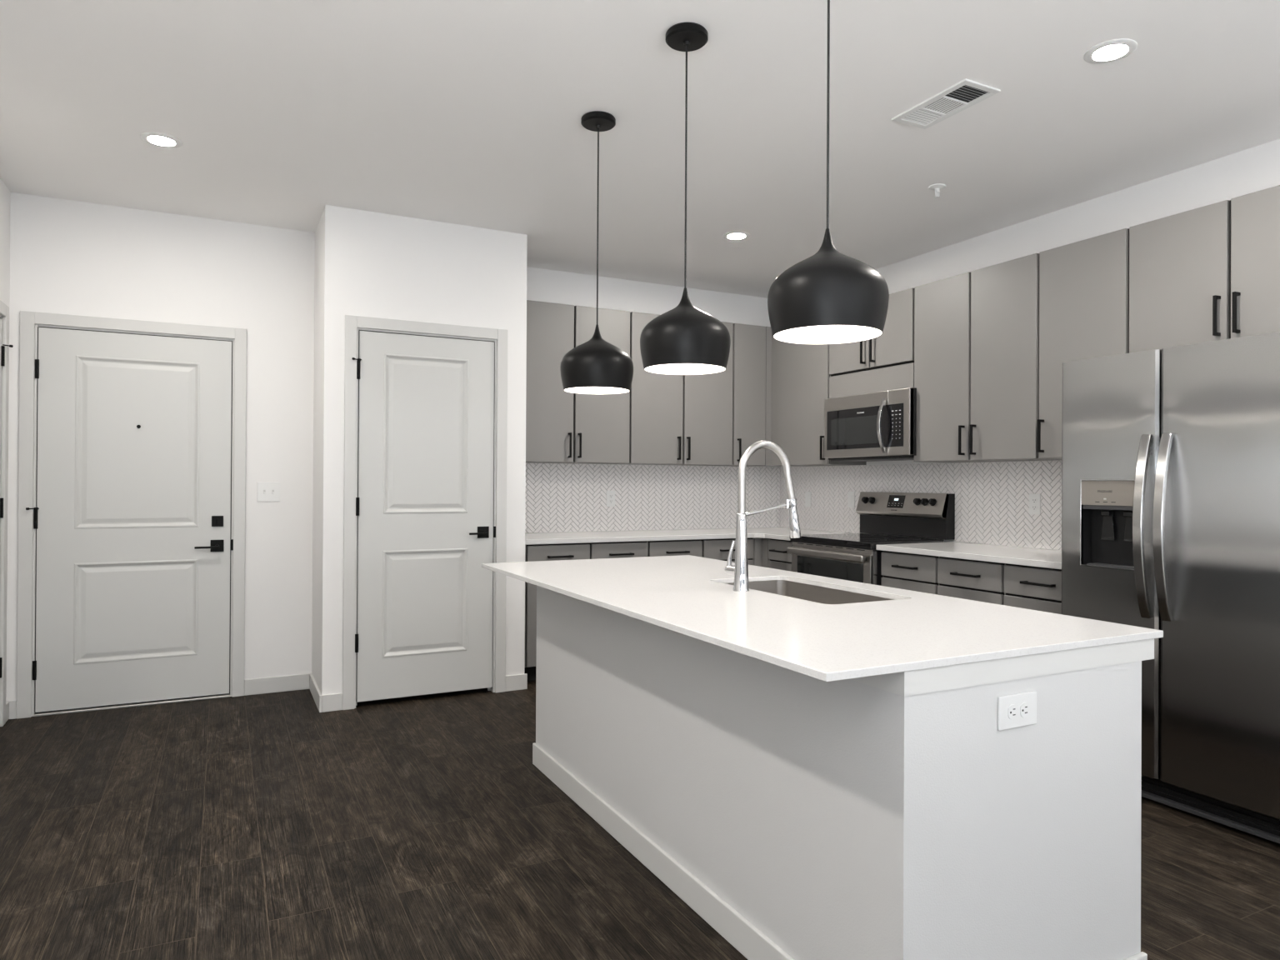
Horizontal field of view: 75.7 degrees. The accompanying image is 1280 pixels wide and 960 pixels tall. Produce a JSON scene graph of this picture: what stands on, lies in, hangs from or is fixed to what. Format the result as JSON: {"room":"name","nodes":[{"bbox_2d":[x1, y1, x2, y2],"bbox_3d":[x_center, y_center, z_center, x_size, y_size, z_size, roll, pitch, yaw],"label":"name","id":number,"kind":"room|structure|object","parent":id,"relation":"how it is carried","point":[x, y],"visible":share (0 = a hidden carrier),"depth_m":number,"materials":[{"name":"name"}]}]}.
{"room":"kitchen","nodes":[
{"label":"kitchen","id":0,"kind":"room"},
{"bbox_2d":[0,178,10,693],"bbox_3d":[-1.303,-0.132,0.260,0.110,2.737,9.166,0,0,-27],"label":"wall","id":1,"kind":"structure","parent":0,"point":[5,194],"depth_m":4.19,"materials":[{"name":"white paint"}]},
{"bbox_2d":[0,300,13,726],"bbox_3d":[-3.043,0.178,3.727,0.153,2.122,1.000,0,0,-27],"label":"door","id":2,"kind":"structure","parent":1,"relation":"in","point":[4,309],"depth_m":4.14,"materials":[{"name":"grey paint"}]},
{"bbox_2d":[5,701,9,721],"bbox_3d":[-1.231,1.190,0.234,0.014,0.092,9.056,0,0,-27],"label":"baseboard","id":3,"kind":"structure","parent":1,"relation":"attached to","point":[7,702],"depth_m":4.24,"materials":[{"name":"grey paint"}]},
{"bbox_2d":[5,192,314,701],"bbox_3d":[-2.601,-0.123,4.679,1.578,2.737,0.110,0,0,-27],"label":"wall","id":4,"kind":"structure","parent":0,"point":[67,257],"depth_m":4.77,"materials":[{"name":"white paint"}]},
{"bbox_2d":[16,310,246,718],"bbox_3d":[-2.776,0.183,4.557,1.066,2.122,0.169,0,0,-27],"label":"door","id":5,"kind":"structure","parent":4,"relation":"in","point":[132,450],"depth_m":4.51,"materials":[{"name":"grey paint"}]},
{"bbox_2d":[9,673,527,719],"bbox_3d":[-1.976,1.203,4.611,2.621,0.092,0.576,0,0,-27],"label":"baseboard","id":6,"kind":"structure","parent":4,"relation":"attached to","point":[298,682],"depth_m":4.81,"materials":[{"name":"grey paint"}]},
{"bbox_2d":[257,481,279,501],"bbox_3d":[-2.176,0.070,4.823,0.122,0.115,0.018,0,0,-27],"label":"light switch","id":7,"kind":"object","parent":4,"relation":"attached to","point":[267,491],"visible":1,"depth_m":4.83,"materials":[{"name":"white plastic"}]},
{"bbox_2d":[311,205,527,694],"bbox_3d":[-1.358,-0.115,5.014,1.143,2.737,0.706,0,0,-27],"label":"wall","id":8,"kind":"structure","parent":0,"point":[372,264],"depth_m":4.66,"materials":[{"name":"white paint"}]},
{"bbox_2d":[342,315,507,709],"bbox_3d":[-1.219,0.179,4.717,0.916,2.150,0.169,0,0,-27],"label":"door","id":9,"kind":"structure","parent":8,"relation":"in","point":[426,403],"depth_m":4.68,"materials":[{"name":"grey paint"}]},
{"bbox_2d":[0,0,1279,298],"bbox_3d":[1.010,-1.543,1.511,5.730,0.120,9.900,0,0,-27],"label":"ceiling","id":10,"kind":"structure","parent":0,"point":[467,112],"depth_m":3.31,"materials":[{"name":"white paint"}]},
{"bbox_2d":[140,132,182,148],"bbox_3d":[-2.102,-1.490,3.614,0.162,0.006,0.162,0,0,-27],"label":"recessed light","id":11,"kind":"object","parent":10,"relation":"in","point":[162,140],"visible":1,"depth_m":3.61,"materials":[{"name":"white plastic"}]},
{"bbox_2d":[560,110,633,394],"bbox_3d":[-0.173,-0.924,3.372,0.300,1.117,0.300,0,0,-27],"label":"pendant lamp","id":12,"kind":"object","parent":10,"relation":"hanging from","point":[596,366],"visible":1,"depth_m":3.28,"materials":[{"name":"black metal"}]},
{"bbox_2d":[640,22,730,374],"bbox_3d":[0.152,-0.925,2.730,0.300,1.117,0.300,0,0,-27],"label":"pendant lamp","id":13,"kind":"object","parent":10,"relation":"hanging from","point":[685,339],"visible":1,"depth_m":2.64,"materials":[{"name":"black metal"}]},
{"bbox_2d":[723,231,749,239],"bbox_3d":[0.581,-1.470,4.961,0.162,0.006,0.162,0,0,-27],"label":"recessed light","id":14,"kind":"object","parent":10,"relation":"in","point":[733,235],"visible":1,"depth_m":4.95,"materials":[{"name":"white plastic"}]},
{"bbox_2d":[767,0,889,344],"bbox_3d":[0.478,-0.925,2.089,0.300,1.117,0.300,0,0,-27],"label":"pendant lamp","id":15,"kind":"object","parent":10,"relation":"hanging from","point":[830,296],"visible":1,"depth_m":1.98,"materials":[{"name":"black metal"}]},
{"bbox_2d":[928,183,945,198],"bbox_3d":[1.489,-1.443,4.125,0.084,0.055,0.084,0,0,-27],"label":"sprinkler","id":16,"kind":"object","parent":10,"relation":"attached to","point":[937,187],"visible":1,"depth_m":4.11,"materials":[{"name":"white plastic"}]},
{"bbox_2d":[891,79,1000,129],"bbox_3d":[1.195,-1.472,3.236,0.187,0.007,0.376,0,0,-27],"label":"ceiling vent","id":17,"kind":"object","parent":10,"relation":"in","point":[966,93],"visible":1,"depth_m":3.22,"materials":[{"name":"white plastic"}]},
{"bbox_2d":[1083,38,1137,64],"bbox_3d":[1.618,-1.472,2.832,0.162,0.006,0.162,0,0,-27],"label":"recessed light","id":18,"kind":"object","parent":10,"relation":"in","point":[1111,51],"visible":1,"depth_m":2.82,"materials":[{"name":"white plastic"}]},
{"bbox_2d":[0,680,1279,959],"bbox_3d":[0.994,1.314,1.500,5.730,0.120,9.900,0,0,-27],"label":"floor","id":19,"kind":"structure","parent":0,"point":[272,826],"depth_m":2.75,"materials":[{"name":"brown wood"}]},
{"bbox_2d":[524,540,647,681],"bbox_3d":[-0.470,0.830,5.488,0.880,0.862,0.662,0,0,-27],"label":"base cabinet","id":20,"kind":"object","parent":19,"relation":"on","point":[534,552],"depth_m":5.14,"materials":[{"name":"grey paint"}]},
{"bbox_2d":[525,526,849,544],"bbox_3d":[0.293,0.388,5.671,2.400,0.030,1.012,0,0,-27],"label":"countertop","id":21,"kind":"structure","parent":20,"relation":"on","point":[781,533],"depth_m":5.62,"materials":[{"name":"white stone"}]},
{"bbox_2d":[647,537,754,565],"bbox_3d":[0.300,0.836,5.879,0.842,0.862,0.662,0,0,-27],"label":"base cabinet","id":22,"kind":"object","parent":19,"relation":"on","point":[718,549],"visible":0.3,"depth_m":5.61,"materials":[{"name":"grey paint"}]},
{"bbox_2d":[768,538,791,571],"bbox_3d":[1.227,0.840,5.760,0.662,0.862,0.326,0,0,-27],"label":"base cabinet","id":23,"kind":"object","parent":19,"relation":"on","point":[778,556],"visible":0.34,"depth_m":5.65,"materials":[{"name":"grey paint"}]},
{"bbox_2d":[753,537,769,567],"bbox_3d":[0.911,0.787,5.976,0.332,0.757,0.344,0,0,-27],"label":"cabinet filler","id":24,"kind":"object","parent":23,"relation":"attached to","point":[761,545],"visible":0.07,"depth_m":5.82,"materials":[{"name":"grey paint"}]},
{"bbox_2d":[532,585,1154,959],"bbox_3d":[0.407,0.824,2.840,0.847,0.862,2.218,0,0,-27],"label":"kitchen island","id":25,"kind":"object","parent":19,"relation":"on","point":[799,816],"visible":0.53,"depth_m":1.96,"materials":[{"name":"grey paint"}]},
{"bbox_2d":[481,555,1163,681],"bbox_3d":[0.303,0.384,2.869,1.072,0.017,2.352,0,0,-27],"label":"island countertop","id":26,"kind":"structure","parent":25,"relation":"on","point":[688,595],"depth_m":2.21,"materials":[{"name":"white stone"}]},
{"bbox_2d":[725,440,800,591],"bbox_3d":[0.431,0.120,2.857,0.274,0.511,0.101,0,0,-27],"label":"kitchen faucet","id":27,"kind":"object","parent":26,"relation":"on","point":[740,571],"visible":1,"depth_m":2.79,"materials":[{"name":"silver metal"}]},
{"bbox_2d":[725,580,894,604],"bbox_3d":[0.566,0.503,2.864,0.378,0.218,0.726,0,0,-27],"label":"sink","id":28,"kind":"object","parent":26,"relation":"in","point":[823,595],"visible":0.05,"depth_m":3.11,"materials":[{"name":"silver metal"}]},
{"bbox_2d":[997,690,1036,730],"bbox_3d":[0.839,0.512,1.827,0.122,0.074,0.008,0,0,-27],"label":"wall outlet","id":29,"kind":"object","parent":25,"relation":"attached to","point":[1017,710],"visible":1,"depth_m":1.82,"materials":[{"name":"white plastic"}]},
{"bbox_2d":[1008,704,1017,719],"bbox_3d":[0.823,0.512,1.816,0.029,0.033,0.002,0,0,-27],"label":"receptacle","id":30,"kind":"object","parent":29,"relation":"attached to","point":[1012,708],"depth_m":1.81,"materials":[{"name":"white plastic"}]},
{"bbox_2d":[1020,702,1029,717],"bbox_3d":[0.858,0.512,1.833,0.029,0.033,0.002,0,0,-27],"label":"receptacle","id":31,"kind":"object","parent":29,"relation":"attached to","point":[1024,707],"depth_m":1.83,"materials":[{"name":"white plastic"}]},
{"bbox_2d":[787,491,954,585],"bbox_3d":[1.443,0.675,5.248,0.720,1.190,0.765,0,0,-27],"label":"electric range","id":32,"kind":"object","parent":19,"relation":"on","point":[849,557],"visible":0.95,"depth_m":5.16,"materials":[{"name":"silver metal"}]},
{"bbox_2d":[789,533,944,549],"bbox_3d":[1.424,0.387,5.239,0.590,0.043,0.765,0,0,-27],"label":"cooktop","id":33,"kind":"object","parent":32,"relation":"in","point":[833,541],"depth_m":5.13,"materials":[{"name":"black glass"}]},
{"bbox_2d":[881,550,939,594],"bbox_3d":[1.751,0.839,4.727,0.662,0.862,0.420,0,0,-27],"label":"base cabinet","id":34,"kind":"object","parent":19,"relation":"on","point":[917,572],"visible":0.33,"depth_m":4.57,"materials":[{"name":"grey paint"}]},
{"bbox_2d":[937,556,1004,604],"bbox_3d":[1.941,0.839,4.353,0.662,0.862,0.417,0,0,-27],"label":"base cabinet","id":35,"kind":"object","parent":19,"relation":"on","point":[980,581],"visible":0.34,"depth_m":4.20,"materials":[{"name":"grey paint"}]},
{"bbox_2d":[1003,563,1061,614],"bbox_3d":[2.131,0.839,3.979,0.662,0.862,0.420,0,0,-27],"label":"base cabinet","id":36,"kind":"object","parent":19,"relation":"on","point":[1037,588],"visible":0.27,"depth_m":3.88,"materials":[{"name":"grey paint"}]},
{"bbox_2d":[876,541,1061,569],"bbox_3d":[1.946,0.392,4.352,0.646,0.030,1.272,0,0,-27],"label":"countertop","id":37,"kind":"structure","parent":36,"relation":"on","point":[1048,558],"depth_m":4.33,"materials":[{"name":"white stone"}]},
{"bbox_2d":[1061,331,1279,844],"bbox_3d":[2.332,0.378,3.279,0.886,1.780,0.918,0,0,-27],"label":"refrigerator","id":38,"kind":"object","parent":19,"relation":"on","point":[1171,456],"visible":0.97,"depth_m":3.04,"materials":[{"name":"grey metal"}]},
{"bbox_2d":[525,266,780,533],"bbox_3d":[-0.424,-0.106,5.946,3.452,2.737,0.110,0,0,-27],"label":"wall","id":39,"kind":"structure","parent":0,"point":[542,285],"depth_m":6.08,"materials":[{"name":"white paint"}]},
{"bbox_2d":[525,300,629,464],"bbox_3d":[-0.509,-0.643,5.626,0.842,1.050,0.382,0,0,-27],"label":"upper cabinet","id":40,"kind":"object","parent":39,"relation":"attached to","point":[562,427],"visible":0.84,"depth_m":5.47,"materials":[{"name":"grey paint"}]},
{"bbox_2d":[525,462,779,532],"bbox_3d":[0.063,0.130,6.127,2.399,0.484,0.008,0,0,-27],"label":"tile backsplash","id":41,"kind":"structure","parent":39,"relation":"attached to","point":[560,497],"depth_m":6.10,"materials":[{"name":"grey tile"}]},
{"bbox_2d":[606,490,614,506],"bbox_3d":[-0.211,0.136,5.979,0.070,0.115,0.008,0,0,-27],"label":"wall outlet","id":42,"kind":"object","parent":41,"relation":"attached to","point":[610,494],"visible":1,"depth_m":5.98,"materials":[{"name":"white plastic"}]},
{"bbox_2d":[619,311,733,465],"bbox_3d":[0.243,-0.637,6.009,0.845,1.050,0.382,0,0,-27],"label":"upper cabinet","id":43,"kind":"object","parent":39,"relation":"attached to","point":[684,420],"visible":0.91,"depth_m":5.85,"materials":[{"name":"grey paint"}]},
{"bbox_2d":[723,323,765,466],"bbox_3d":[0.752,-0.634,6.267,0.294,1.050,0.382,0,0,-27],"label":"upper cabinet","id":44,"kind":"object","parent":39,"relation":"attached to","point":[749,341],"visible":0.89,"depth_m":6.12,"materials":[{"name":"grey paint"}]},
{"bbox_2d":[780,138,1279,549],"bbox_3d":[3.247,-0.098,2.651,0.110,2.737,9.310,0,0,-27],"label":"wall","id":45,"kind":"structure","parent":0,"point":[1256,168],"depth_m":4.25,"materials":[{"name":"white paint"}]},
{"bbox_2d":[778,340,866,465],"bbox_3d":[1.294,-0.632,5.958,0.382,1.050,0.572,0,0,-27],"label":"upper cabinet","id":46,"kind":"object","parent":45,"relation":"attached to","point":[803,369],"visible":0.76,"depth_m":5.87,"materials":[{"name":"grey paint"}]},
{"bbox_2d":[746,326,814,466],"bbox_3d":[1.066,-0.631,6.403,0.386,1.050,0.425,0,0,-27],"label":"cabinet filler","id":47,"kind":"object","parent":46,"relation":"attached to","point":[772,344],"visible":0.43,"depth_m":6.21,"materials":[{"name":"grey paint"}]},
{"bbox_2d":[829,287,914,398],"bbox_3d":[1.601,-0.856,5.357,0.382,0.603,0.774,0,0,-27],"label":"upper cabinet","id":48,"kind":"object","parent":45,"relation":"attached to","point":[885,362],"visible":0.56,"depth_m":5.17,"materials":[{"name":"grey paint"}]},
{"bbox_2d":[824,387,916,461],"bbox_3d":[1.567,-0.340,5.321,0.454,0.420,0.802,0,0,-27],"label":"microwave","id":49,"kind":"object","parent":48,"relation":"attached to","point":[878,426],"visible":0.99,"depth_m":5.18,"materials":[{"name":"silver metal"}]},
{"bbox_2d":[780,460,1061,549],"bbox_3d":[1.833,0.137,5.301,0.008,0.484,3.084,0,0,-27],"label":"tile backsplash","id":50,"kind":"structure","parent":45,"relation":"attached to","point":[992,498],"depth_m":5.01,"materials":[{"name":"grey tile"}]},
{"bbox_2d":[805,491,811,506],"bbox_3d":[1.295,0.149,6.342,0.009,0.115,0.070,0,0,-27],"label":"wall plate","id":51,"kind":"object","parent":50,"relation":"attached to","point":[807,494],"visible":1,"depth_m":6.33,"materials":[{"name":"white plastic"}]},
{"bbox_2d":[847,491,854,507],"bbox_3d":[1.516,0.140,5.907,0.009,0.115,0.070,0,0,-27],"label":"wall plate","id":52,"kind":"object","parent":50,"relation":"attached to","point":[851,495],"visible":1,"depth_m":5.90,"materials":[{"name":"white plastic"}]},
{"bbox_2d":[1029,493,1040,514],"bbox_3d":[2.193,0.134,4.574,0.008,0.115,0.070,0,0,-27],"label":"wall outlet","id":53,"kind":"object","parent":50,"relation":"attached to","point":[1034,499],"visible":1,"depth_m":4.57,"materials":[{"name":"white plastic"}]},
{"bbox_2d":[1031,498,1037,503],"bbox_3d":[2.191,0.115,4.573,0.002,0.029,0.034,0,0,-27],"label":"receptacle","id":54,"kind":"object","parent":53,"relation":"attached to","point":[1033,500],"depth_m":4.57,"materials":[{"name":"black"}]},
{"bbox_2d":[1031,505,1037,509],"bbox_3d":[2.191,0.154,4.572,0.002,0.029,0.034,0,0,-27],"label":"receptacle","id":55,"kind":"object","parent":53,"relation":"attached to","point":[1033,507],"depth_m":4.57,"materials":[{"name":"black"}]},
{"bbox_2d":[914,253,1061,462],"bbox_3d":[1.967,-0.633,4.633,0.382,1.050,0.844,0,0,-27],"label":"upper cabinet","id":56,"kind":"object","parent":45,"relation":"attached to","point":[977,332],"visible":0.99,"depth_m":4.51,"materials":[{"name":"grey paint"}]},
{"bbox_2d":[1036,228,1129,459],"bbox_3d":[2.264,-0.633,4.048,0.382,1.050,0.463,0,0,-27],"label":"upper cabinet","id":57,"kind":"object","parent":45,"relation":"attached to","point":[1084,284],"visible":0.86,"depth_m":4.01,"materials":[{"name":"grey paint"}]},
{"bbox_2d":[1129,185,1279,353],"bbox_3d":[2.565,-0.850,3.459,0.382,0.619,0.856,0,0,-27],"label":"upper cabinet","id":58,"kind":"object","parent":45,"relation":"attached to","point":[1211,272],"visible":0.84,"depth_m":3.47,"materials":[{"name":"grey paint"}]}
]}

